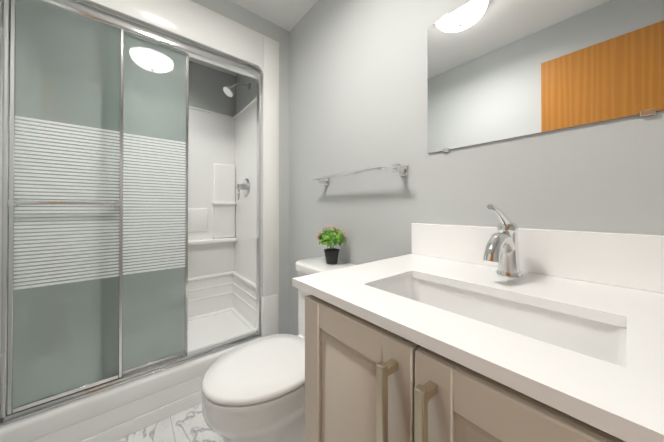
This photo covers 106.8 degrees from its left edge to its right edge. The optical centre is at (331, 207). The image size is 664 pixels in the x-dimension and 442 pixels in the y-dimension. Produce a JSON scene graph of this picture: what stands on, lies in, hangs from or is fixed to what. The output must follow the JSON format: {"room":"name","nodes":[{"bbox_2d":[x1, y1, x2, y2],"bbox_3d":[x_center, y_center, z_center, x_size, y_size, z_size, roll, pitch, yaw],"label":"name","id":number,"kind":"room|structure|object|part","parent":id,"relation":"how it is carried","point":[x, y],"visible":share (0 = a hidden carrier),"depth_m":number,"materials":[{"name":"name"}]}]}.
{"room":"bathroom","nodes":[
{"label":"bathroom","id":0,"kind":"room"},
{"bbox_2d":[1,0,2,26],"bbox_3d":[-0.912,-0.071,0.291,0.100,2.240,3.100,0,0,-40],"label":"wall","id":1,"kind":"structure","parent":0,"point":[2,13],"depth_m":1.18,"materials":[{"name":"grey paint"}]},
{"bbox_2d":[115,402,225,441],"bbox_3d":[-0.373,1.059,0.730,1.500,0.085,3.100,0,0,-40],"label":"floor","id":2,"kind":"structure","parent":0,"point":[188,425],"depth_m":1.12,"materials":[{"name":"tile"}]},
{"bbox_2d":[0,0,278,441],"bbox_3d":[-1.063,-0.009,1.510,1.218,2.130,0.820,0,0,-40],"label":"shower surround","id":3,"kind":"object","parent":2,"relation":"on","point":[222,219],"depth_m":1.56,"materials":[{"name":"white plastic"}]},
{"bbox_2d":[0,0,260,425],"bbox_3d":[-0.833,-0.033,1.229,1.006,1.672,0.088,0,0,-40],"label":"shower door","id":4,"kind":"structure","parent":3,"relation":"attached to","point":[94,209],"depth_m":1.07,"materials":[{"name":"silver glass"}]},
{"bbox_3d":[-0.809,-0.011,1.203,1.218,2.130,0.024,0,0,-40],"label":"shower caulk trim","id":5,"kind":"part","parent":3,"relation":"part of","materials":[{"name":"white plastic"}]},
{"bbox_2d":[223,83,250,96],"bbox_3d":[-0.725,-0.914,1.889,0.203,0.155,0.084,0,0,-40],"label":"shower fixture","id":6,"kind":"object","parent":3,"relation":"attached to","point":[228,90],"depth_m":1.86,"materials":[{"name":"silver metal"}]},
{"bbox_2d":[236,178,249,199],"bbox_3d":[-0.720,-0.145,1.944,0.083,0.182,0.150,0,0,-40],"label":"shower fixture","id":7,"kind":"object","parent":3,"relation":"attached to","point":[244,186],"depth_m":1.93,"materials":[{"name":"silver metal"}]},
{"bbox_2d":[201,257,354,441],"bbox_3d":[-0.181,0.642,1.015,0.638,0.752,0.368,0,0,-40],"label":"toilet","id":8,"kind":"object","parent":2,"relation":"on","point":[253,391],"visible":0.56,"depth_m":0.84,"materials":[{"name":"white ceramic"}]},
{"bbox_2d":[316,226,347,263],"bbox_3d":[-0.002,0.177,1.174,0.150,0.178,0.150,0,0,-40],"label":"potted plant","id":9,"kind":"object","parent":8,"relation":"on","point":[329,236],"visible":1,"depth_m":1.14,"materials":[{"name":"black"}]},
{"bbox_2d":[292,223,663,441],"bbox_3d":[0.291,0.535,0.509,0.560,0.958,0.619,0,0,-40],"label":"bathroom vanity","id":10,"kind":"object","parent":2,"relation":"on","point":[444,333],"visible":1,"depth_m":0.41,"materials":[{"name":"white stone"}]},
{"bbox_2d":[483,204,522,276],"bbox_3d":[0.408,0.081,0.594,0.167,0.176,0.056,0,0,-40],"label":"faucet","id":11,"kind":"object","parent":10,"relation":"on","point":[501,248],"visible":1,"depth_m":0.60,"materials":[{"name":"silver metal"}]},
{"bbox_2d":[76,0,317,75],"bbox_3d":[-0.373,-1.214,0.745,1.500,0.050,3.100,0,0,-40],"label":"ceiling","id":12,"kind":"structure","parent":0,"point":[287,15],"depth_m":1.50,"materials":[{"name":"white paint"}]},
{"bbox_2d":[189,61,235,115],"bbox_3d":[-1.329,-0.061,1.893,1.300,2.240,0.100,0,0,-40],"label":"wall","id":13,"kind":"structure","parent":0,"point":[206,86],"depth_m":2.08,"materials":[{"name":"grey paint"}]},
{"bbox_2d":[191,0,277,41],"bbox_3d":[-0.844,-1.126,1.244,1.212,0.118,0.070,0,0,-40],"label":"wall","id":14,"kind":"structure","parent":0,"point":[243,16],"depth_m":1.46,"materials":[{"name":"grey paint"}]},
{"bbox_2d":[236,26,288,333],"bbox_3d":[-0.576,-0.061,1.933,0.088,2.240,0.800,0,0,-40],"label":"wall","id":15,"kind":"structure","parent":0,"point":[244,96],"depth_m":1.63,"materials":[{"name":"grey paint"}]},
{"bbox_2d":[289,0,663,335],"bbox_3d":[0.166,-0.066,1.184,0.100,2.240,3.100,0,0,-40],"label":"wall","id":16,"kind":"structure","parent":0,"point":[358,84],"depth_m":0.97,"materials":[{"name":"grey paint"}]},
{"bbox_2d":[312,164,407,184],"bbox_3d":[0.097,-0.141,1.128,0.077,0.040,0.553,0,0,-40],"label":"towel rail","id":17,"kind":"object","parent":16,"relation":"attached to","point":[402,171],"visible":1,"depth_m":1.00,"materials":[{"name":"silver metal"}]},
{"bbox_2d":[427,0,663,153],"bbox_3d":[0.636,-0.422,0.533,0.007,0.465,0.915,0,0,-40],"label":"mirror","id":18,"kind":"object","parent":16,"relation":"attached to","point":[498,70],"visible":1,"depth_m":0.65,"materials":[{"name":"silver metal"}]}
]}

